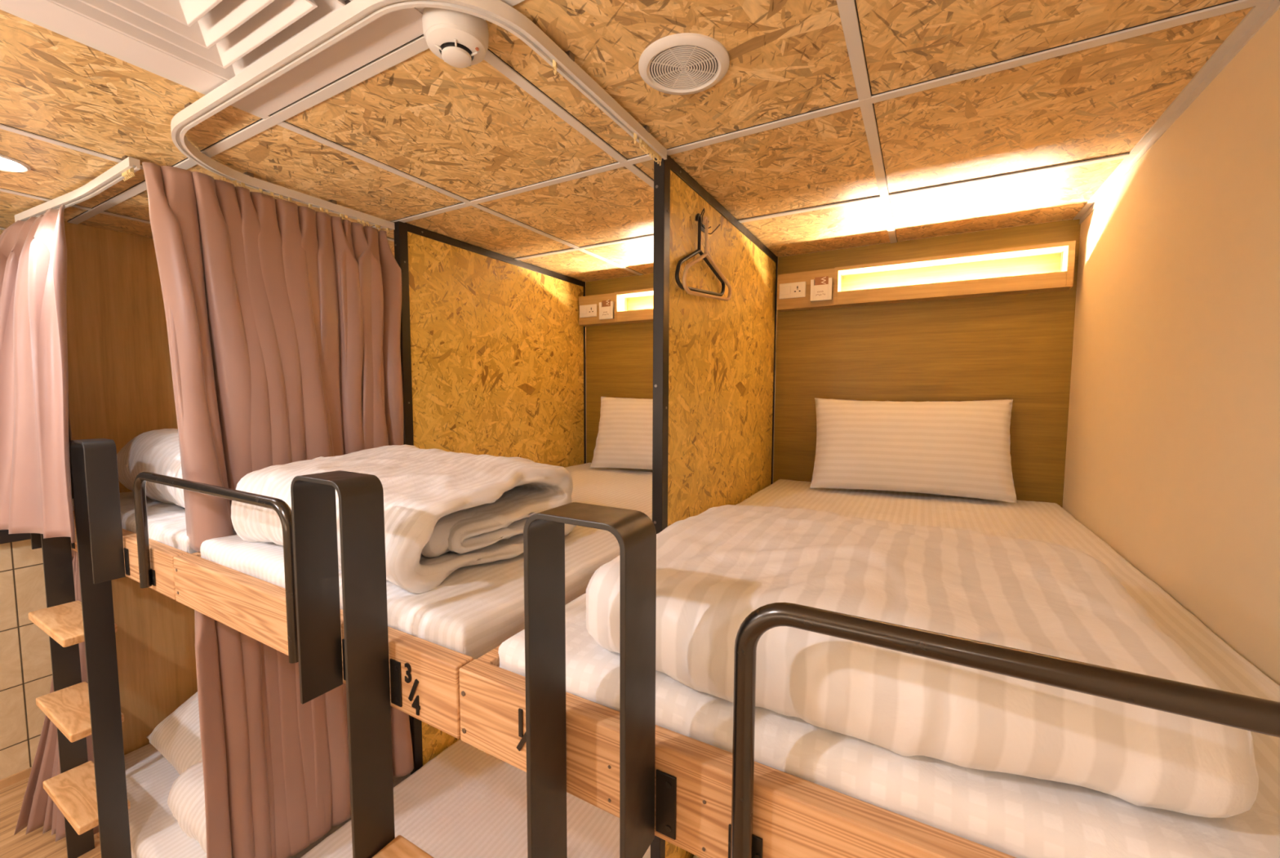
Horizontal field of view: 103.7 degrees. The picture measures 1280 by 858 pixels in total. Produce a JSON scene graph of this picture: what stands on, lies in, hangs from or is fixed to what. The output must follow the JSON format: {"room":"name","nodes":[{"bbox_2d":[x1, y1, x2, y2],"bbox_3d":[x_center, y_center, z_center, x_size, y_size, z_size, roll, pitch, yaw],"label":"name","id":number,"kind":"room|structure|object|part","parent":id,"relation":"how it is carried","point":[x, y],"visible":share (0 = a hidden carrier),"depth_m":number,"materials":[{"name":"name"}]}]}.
{"room":"dormitory","nodes":[
{"label":"dormitory","id":0,"kind":"room"},
{"bbox_2d":[0,538,52,779],"bbox_3d":[-2.796,0.319,2.015,0.120,2.418,4.216,2,5,29],"label":"wall","id":1,"kind":"structure","parent":0,"point":[25,660],"depth_m":2.17,"materials":[{"name":"beige tile"}]},
{"bbox_2d":[0,766,31,789],"bbox_3d":[-2.757,1.512,2.041,0.012,0.035,4.156,2,5,29],"label":"baseboard","id":2,"kind":"structure","parent":1,"relation":"attached to","point":[24,774],"depth_m":2.16,"materials":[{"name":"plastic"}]},
{"bbox_2d":[0,777,101,857],"bbox_3d":[-1.084,1.625,1.138,3.820,0.050,4.216,2,5,29],"label":"floor","id":3,"kind":"structure","parent":0,"point":[35,844],"depth_m":1.89,"materials":[{"name":"wood"}]},
{"bbox_2d":[28,438,131,857],"bbox_3d":[-1.856,0.790,1.655,0.684,1.536,0.118,2,5,29],"label":"ladder","id":4,"kind":"object","parent":3,"relation":"on","point":[89,795],"visible":0.77,"depth_m":1.59,"materials":[{"name":"grey metal"}]},
{"bbox_3d":[-2.084,0.778,1.803,0.140,1.536,0.066,2,5,29],"label":"rail","id":5,"kind":"part","parent":4,"relation":"part of","materials":[{"name":"grey metal"}]},
{"bbox_3d":[-1.632,0.798,1.550,0.134,1.536,0.066,2,5,29],"label":"rail","id":6,"kind":"part","parent":4,"relation":"part of","materials":[{"name":"grey metal"}]},
{"bbox_2d":[64,221,197,755],"bbox_3d":[-1.736,0.322,2.733,0.018,2.316,1.806,2,5,29],"label":"panel","id":7,"kind":"object","parent":3,"relation":"on","point":[121,389],"visible":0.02,"depth_m":2.06,"materials":[{"name":"brown wood"}]},
{"bbox_2d":[290,470,676,857],"bbox_3d":[-0.292,0.858,0.776,0.712,1.536,0.118,2,5,29],"label":"ladder","id":8,"kind":"object","parent":3,"relation":"on","point":[364,647],"visible":1,"depth_m":0.69,"materials":[{"name":"grey metal"}]},
{"bbox_3d":[-0.529,0.846,0.925,0.152,1.536,0.073,2,5,29],"label":"rail","id":9,"kind":"part","parent":8,"relation":"part of","materials":[{"name":"grey metal"}]},
{"bbox_3d":[-0.064,0.867,0.664,0.146,1.536,0.073,2,5,29],"label":"rail","id":10,"kind":"part","parent":8,"relation":"part of","materials":[{"name":"grey metal"}]},
{"bbox_2d":[393,221,586,774],"bbox_3d":[-0.622,0.345,2.463,0.034,2.316,1.182,2,5,29],"label":"wall","id":11,"kind":"structure","parent":3,"relation":"on","point":[492,344],"depth_m":2.25,"materials":[{"name":"brown wood"}]},
{"bbox_2d":[70,511,188,599],"bbox_3d":[-1.269,0.325,2.430,1.092,0.123,1.871,2,5,29],"label":"bunk bed","id":12,"kind":"object","parent":11,"relation":"attached to","point":[162,555],"visible":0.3,"depth_m":1.41,"materials":[{"name":"brown wood"}]},
{"bbox_2d":[13,549,98,841],"bbox_3d":[-2.180,0.972,1.885,0.309,1.088,0.139,1,4,8],"label":"curtain","id":13,"kind":"object","parent":12,"relation":"hanging from","point":[37,810],"visible":0.15,"depth_m":1.89,"materials":[{"name":"pink fabric"}]},
{"bbox_2d":[71,491,236,553],"bbox_3d":[-1.274,0.271,2.451,1.068,0.110,1.843,2,5,29],"label":"mattress","id":14,"kind":"object","parent":12,"relation":"on","point":[166,522],"visible":0.03,"depth_m":1.60,"materials":[{"name":"white fabric"}]},
{"bbox_2d":[116,428,184,507],"bbox_3d":[-1.545,0.125,1.988,0.784,0.277,0.630,2,5,29],"label":"duvet","id":15,"kind":"object","parent":14,"relation":"on","point":[157,451],"visible":0.14,"depth_m":1.74,"materials":[{"name":"white fabric"}]},
{"bbox_3d":[-0.902,0.380,1.967,0.032,2.316,0.036,2,5,29],"label":"post","id":16,"kind":"part","parent":11,"relation":"part of","materials":[{"name":"black metal"}]},
{"bbox_2d":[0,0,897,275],"bbox_3d":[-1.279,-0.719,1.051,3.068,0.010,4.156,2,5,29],"label":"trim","id":17,"kind":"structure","parent":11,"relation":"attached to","point":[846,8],"depth_m":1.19,"materials":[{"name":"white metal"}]},
{"bbox_3d":[-0.612,-0.795,2.392,0.031,0.029,1.130,2,5,29],"label":"rail","id":18,"kind":"part","parent":11,"relation":"part of","materials":[{"name":"black metal"}]},
{"bbox_3d":[-0.335,0.310,2.971,0.033,2.316,0.014,2,5,29],"label":"post","id":19,"kind":"part","parent":11,"relation":"part of","materials":[{"name":"black metal"}]},
{"bbox_2d":[650,155,777,857],"bbox_3d":[0.337,0.387,1.924,0.034,2.316,1.182,2,5,29],"label":"wall","id":20,"kind":"structure","parent":3,"relation":"on","point":[714,360],"depth_m":1.64,"materials":[{"name":"brown wood"}]},
{"bbox_2d":[173,551,473,738],"bbox_3d":[-0.313,0.367,1.891,1.097,0.123,1.874,2,5,29],"label":"bunk bed","id":21,"kind":"object","parent":20,"relation":"attached to","point":[255,607],"visible":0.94,"depth_m":1.08,"materials":[{"name":"brown wood"}]},
{"bbox_2d":[133,471,298,663],"bbox_3d":[-1.042,0.293,1.207,0.824,0.329,0.027,2,5,29],"label":"guard rail","id":22,"kind":"object","parent":21,"relation":"attached to","point":[147,575],"visible":0.83,"depth_m":1.11,"materials":[{"name":"grey metal"}]},
{"bbox_2d":[194,609,413,857],"bbox_3d":[-1.084,0.905,1.699,0.099,0.921,0.655,2,5,29],"label":"curtain","id":23,"kind":"object","parent":21,"relation":"hanging from","point":[276,766],"visible":0.41,"depth_m":1.54,"materials":[{"name":"pink fabric"}]},
{"bbox_2d":[200,462,652,659],"bbox_3d":[-0.302,0.315,1.905,1.042,0.107,1.837,2,5,29],"label":"mattress","id":24,"kind":"object","parent":21,"relation":"on","point":[475,609],"visible":0.27,"depth_m":1.13,"materials":[{"name":"white fabric"}]},
{"bbox_2d":[231,444,576,594],"bbox_3d":[-0.623,0.187,1.370,0.771,0.248,0.576,2,5,29],"label":"duvet","id":25,"kind":"object","parent":24,"relation":"on","point":[445,512],"visible":0.68,"depth_m":1.21,"materials":[{"name":"white fabric"}]},
{"bbox_2d":[590,396,653,469],"bbox_3d":[0.091,0.024,2.553,0.716,0.375,0.201,2,4,22],"label":"pillow","id":26,"kind":"object","parent":24,"relation":"on","point":[624,440],"visible":0.49,"depth_m":2.56,"materials":[{"name":"white fabric"}]},
{"bbox_2d":[585,273,653,462],"bbox_3d":[0.155,-0.229,2.677,1.066,1.196,0.020,2,5,29],"label":"wall panel","id":27,"kind":"object","parent":21,"relation":"attached to","point":[620,357],"visible":0.12,"depth_m":2.81,"materials":[{"name":"brown wood"}]},
{"bbox_2d":[578,288,653,326],"bbox_3d":[0.136,-0.649,2.629,1.044,0.158,0.135,2,5,29],"label":"shelf","id":28,"kind":"object","parent":27,"relation":"attached to","point":[639,309],"visible":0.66,"depth_m":2.74,"materials":[{"name":"brown wood"}]},
{"bbox_2d":[579,303,596,317],"bbox_3d":[-0.289,-0.658,2.800,0.116,0.068,0.010,2,5,29],"label":"power socket","id":29,"kind":"object","parent":28,"relation":"attached to","point":[588,310],"visible":1,"depth_m":2.80,"materials":[{"name":"white plastic"}]},
{"bbox_2d":[599,299,613,319],"bbox_3d":[-0.182,-0.651,2.735,0.088,0.104,0.017,2,5,29],"label":"switch","id":30,"kind":"object","parent":28,"relation":"attached to","point":[606,308],"visible":1,"depth_m":2.73,"materials":[{"name":"white plastic"}]},
{"bbox_3d":[0.230,-0.643,2.546,0.798,0.158,0.082,2,5,29],"label":"niche frame","id":31,"kind":"part","parent":28,"relation":"part of","materials":[{"name":"brown wood"}]},
{"bbox_3d":[0.272,-0.649,2.626,0.788,0.157,0.007,2,5,29],"label":"panel","id":32,"kind":"part","parent":28,"relation":"part of","materials":[{"name":"plastic"}]},
{"bbox_3d":[0.056,0.421,1.428,0.032,2.316,0.036,2,5,29],"label":"post","id":33,"kind":"part","parent":20,"relation":"part of","materials":[{"name":"black metal"}]},
{"bbox_2d":[700,208,719,234],"bbox_3d":[0.219,-0.646,1.579,0.034,0.070,0.100,2,5,29],"label":"wall hook","id":34,"kind":"object","parent":20,"relation":"attached to","point":[703,228],"visible":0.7,"depth_m":1.56,"materials":[{"name":"black metal"}]},
{"bbox_2d":[675,213,724,296],"bbox_3d":[0.194,-0.529,1.552,0.011,0.244,0.382,2,5,29],"label":"clothes hanger","id":35,"kind":"object","parent":34,"relation":"hanging from","point":[698,218],"visible":0.98,"depth_m":1.52,"materials":[{"name":"black plastic"}]},
{"bbox_3d":[0.194,-0.478,1.556,0.011,0.142,0.382,2,5,29],"label":"frame","id":36,"kind":"part","parent":35,"relation":"part of","materials":[{"name":"black plastic"}]},
{"bbox_3d":[0.192,-0.629,1.565,0.002,0.023,0.045,2,5,29],"label":"mount plate","id":37,"kind":"part","parent":34,"relation":"part of","materials":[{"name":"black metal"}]},
{"bbox_2d":[682,216,731,301],"bbox_3d":[0.218,-0.521,1.566,0.011,0.251,0.393,2,5,29],"label":"clothes hanger","id":38,"kind":"object","parent":34,"relation":"hanging from","point":[704,221],"visible":1,"depth_m":1.53,"materials":[{"name":"brown plastic"}]},
{"bbox_3d":[0.217,-0.469,1.570,0.011,0.146,0.393,2,5,29],"label":"frame","id":39,"kind":"part","parent":38,"relation":"part of","materials":[{"name":"brown plastic"}]},
{"bbox_3d":[0.346,-0.754,1.853,0.031,0.029,1.130,2,5,29],"label":"rail","id":40,"kind":"part","parent":20,"relation":"part of","materials":[{"name":"black metal"}]},
{"bbox_2d":[459,644,1016,857],"bbox_3d":[0.646,0.415,1.351,1.101,0.135,1.874,2,5,29],"label":"bunk bed","id":41,"kind":"object","parent":20,"relation":"attached to","point":[793,816],"visible":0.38,"depth_m":0.60,"materials":[{"name":"brown wood"}]},
{"bbox_2d":[497,479,1279,857],"bbox_3d":[0.670,0.357,1.358,1.079,0.107,1.838,2,5,29],"label":"mattress","id":42,"kind":"object","parent":41,"relation":"on","point":[1015,815],"visible":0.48,"depth_m":0.58,"materials":[{"name":"white fabric"}]},
{"bbox_2d":[809,397,1017,502],"bbox_3d":[1.065,0.067,2.007,0.717,0.376,0.202,2,4,22],"label":"pillow","id":43,"kind":"object","parent":42,"relation":"on","point":[954,448],"visible":1,"depth_m":1.94,"materials":[{"name":"white fabric"}]},
{"bbox_2d":[586,504,1258,817],"bbox_3d":[0.381,0.265,0.881,0.740,0.174,0.736,2,5,29],"label":"duvet","id":44,"kind":"object","parent":42,"relation":"on","point":[716,566],"visible":0.91,"depth_m":0.59,"materials":[{"name":"white fabric"}]},
{"bbox_2d":[773,218,1080,507],"bbox_3d":[1.122,-0.187,2.133,1.088,1.196,0.020,2,5,29],"label":"wall panel","id":45,"kind":"object","parent":41,"relation":"attached to","point":[1018,348],"visible":0.55,"depth_m":2.04,"materials":[{"name":"brown wood"}]},
{"bbox_2d":[777,240,1075,311],"bbox_3d":[1.108,-0.607,2.083,1.044,0.158,0.135,2,5,29],"label":"shelf","id":46,"kind":"object","parent":45,"relation":"attached to","point":[1039,273],"visible":0.96,"depth_m":2.01,"materials":[{"name":"brown wood"}]},
{"bbox_2d":[778,281,805,298],"bbox_3d":[0.683,-0.622,2.253,0.116,0.068,0.010,2,5,29],"label":"power socket","id":47,"kind":"object","parent":46,"relation":"attached to","point":[792,290],"visible":1,"depth_m":2.25,"materials":[{"name":"white plastic"}]},
{"bbox_2d":[810,275,832,301],"bbox_3d":[0.790,-0.611,2.189,0.088,0.101,0.017,2,5,29],"label":"switch","id":48,"kind":"object","parent":46,"relation":"attached to","point":[821,287],"visible":1,"depth_m":2.18,"materials":[{"name":"white plastic"}]},
{"bbox_3d":[1.244,-0.607,2.079,0.788,0.157,0.007,2,5,29],"label":"panel","id":49,"kind":"part","parent":46,"relation":"part of","materials":[{"name":"plastic"}]},
{"bbox_2d":[728,602,1279,857],"bbox_3d":[0.372,0.354,0.412,0.629,0.329,0.027,2,5,29],"label":"guard rail","id":50,"kind":"object","parent":41,"relation":"attached to","point":[1243,712],"visible":1,"depth_m":0.45,"materials":[{"name":"grey metal"}]},
{"bbox_3d":[0.623,0.352,2.432,0.033,2.316,0.014,2,5,29],"label":"post","id":51,"kind":"part","parent":20,"relation":"part of","materials":[{"name":"black metal"}]},
{"bbox_3d":[-1.268,1.457,2.519,1.092,0.086,1.852,2,5,29],"label":"bunk bed","id":52,"kind":"object","parent":3,"relation":"on","visible":0},
{"bbox_2d":[124,743,410,857],"bbox_3d":[-1.286,1.360,2.514,1.057,0.108,1.864,2,5,29],"label":"mattress","id":53,"kind":"object","parent":52,"relation":"on","point":[154,831],"visible":0.02,"depth_m":1.79,"materials":[{"name":"white fabric"}]},
{"bbox_2d":[146,691,202,774],"bbox_3d":[-1.594,1.173,2.014,0.800,0.278,0.404,3,5,33],"label":"pillow","id":54,"kind":"object","parent":53,"relation":"on","point":[177,737],"visible":0.16,"depth_m":1.95,"materials":[{"name":"white fabric"}]},
{"bbox_2d":[167,760,206,853],"bbox_3d":[-1.296,1.262,1.919,0.454,0.197,0.692,2,5,29],"label":"duvet","id":55,"kind":"object","parent":53,"relation":"on","point":[186,797],"visible":0.06,"depth_m":1.66,"materials":[{"name":"white fabric"}]},
{"bbox_3d":[-0.312,1.499,1.981,1.097,0.086,1.852,2,5,29],"label":"bunk bed","id":56,"kind":"object","parent":3,"relation":"on","visible":0},
{"bbox_2d":[301,738,650,857],"bbox_3d":[-0.312,1.401,1.966,1.069,0.112,1.874,2,5,29],"label":"mattress","id":57,"kind":"object","parent":56,"relation":"on","point":[465,802],"visible":0.28,"depth_m":1.77,"materials":[{"name":"white fabric"}]},
{"bbox_2d":[0,0,1253,281],"bbox_3d":[-1.091,-0.718,0.944,3.820,0.015,4.156,2,5,29],"label":"ceiling","id":58,"kind":"structure","parent":0,"point":[472,132],"depth_m":1.19,"materials":[{"name":"brown wood"}]},
{"bbox_2d":[0,154,31,172],"bbox_3d":[-1.794,-0.740,1.383,0.150,0.007,0.150,2,5,29],"label":"recessed light","id":59,"kind":"object","parent":58,"relation":"in","point":[7,163],"visible":1,"depth_m":1.42,"materials":[{"name":"white plastic"}]},
{"bbox_2d":[14,155,140,222],"bbox_3d":[-1.794,-0.732,1.593,0.981,0.054,0.044,2,5,27],"label":"rail","id":60,"kind":"object","parent":58,"relation":"attached to","point":[128,166],"visible":0.99,"depth_m":1.52,"materials":[{"name":"white metal"}]},
{"bbox_2d":[0,204,75,542],"bbox_3d":[-2.027,-0.179,1.662,0.941,1.078,0.156,2,4,24],"label":"curtain","id":61,"kind":"object","parent":60,"relation":"hanging from","point":[36,492],"visible":1,"depth_m":1.60,"materials":[{"name":"pink fabric"}]},
{"bbox_2d":[0,0,423,115],"bbox_3d":[-0.747,-0.741,0.754,0.584,0.110,0.584,2,5,29],"label":"ceiling vent","id":62,"kind":"object","parent":58,"relation":"in","point":[202,44],"visible":0.79,"depth_m":0.90,"materials":[{"name":"white"}]},
{"bbox_2d":[170,0,666,234],"bbox_3d":[-0.600,-0.706,1.289,1.161,0.054,0.704,2,5,29],"label":"rail","id":63,"kind":"object","parent":58,"relation":"attached to","point":[355,15],"visible":1,"depth_m":0.96,"materials":[{"name":"white metal"}]},
{"bbox_2d":[142,161,403,551],"bbox_3d":[-1.079,-0.194,1.611,0.144,1.025,0.692,2,5,29],"label":"curtain","id":64,"kind":"object","parent":63,"relation":"hanging from","point":[283,317],"visible":0.89,"depth_m":1.49,"materials":[{"name":"pink fabric"}]},
{"bbox_2d":[422,7,488,67],"bbox_3d":[-0.318,-0.671,0.870,0.108,0.063,0.108,2,5,29],"label":"smoke detector","id":65,"kind":"object","parent":58,"relation":"attached to","point":[460,39],"visible":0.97,"depth_m":0.84,"materials":[{"name":"white plastic"}]},
{"bbox_2d":[0,0,1275,274],"bbox_3d":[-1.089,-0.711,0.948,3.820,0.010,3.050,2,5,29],"label":"trim","id":66,"kind":"structure","parent":58,"relation":"attached to","point":[419,45],"depth_m":1.14,"materials":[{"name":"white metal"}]},
{"bbox_2d":[638,32,729,94],"bbox_3d":[0.085,-0.704,0.979,0.176,0.010,0.176,2,5,29],"label":"ceiling speaker","id":67,"kind":"object","parent":58,"relation":"attached to","point":[684,63],"visible":1,"depth_m":0.96,"materials":[{"name":"white plastic"}]},
{"bbox_2d":[648,44,719,89],"bbox_3d":[0.085,-0.703,0.979,0.140,0.003,0.140,2,5,29],"label":"grille","id":68,"kind":"object","parent":67,"relation":"attached to","point":[670,67],"depth_m":0.97,"materials":[{"name":"white plastic"}]},
{"bbox_2d":[585,218,1071,465],"bbox_3d":[-0.064,0.262,2.950,3.920,2.418,0.100,2,5,29],"label":"wall","id":69,"kind":"structure","parent":0,"point":[1069,219],"depth_m":2.31,"materials":[{"name":"beige paint"}]},
{"bbox_2d":[585,272,777,359],"bbox_3d":[0.183,-0.602,2.688,3.300,0.420,0.006,2,5,29],"label":"trim","id":70,"kind":"structure","parent":69,"relation":"attached to","point":[777,273],"depth_m":2.97,"materials":[{"name":"black metal"}]},
{"bbox_2d":[1062,8,1279,685],"bbox_3d":[0.625,0.468,0.086,0.100,2.418,4.406,2,5,29],"label":"wall","id":71,"kind":"structure","parent":0,"point":[1172,458],"depth_m":1.01,"materials":[{"name":"beige paint"}]},
{"bbox_2d":[1073,0,1279,224],"bbox_3d":[0.563,-0.629,0.015,0.022,0.026,4.156,2,5,29],"label":"trim","id":72,"kind":"structure","parent":71,"relation":"attached to","point":[1260,15],"depth_m":1.04,"materials":[{"name":"white metal"}]}
]}

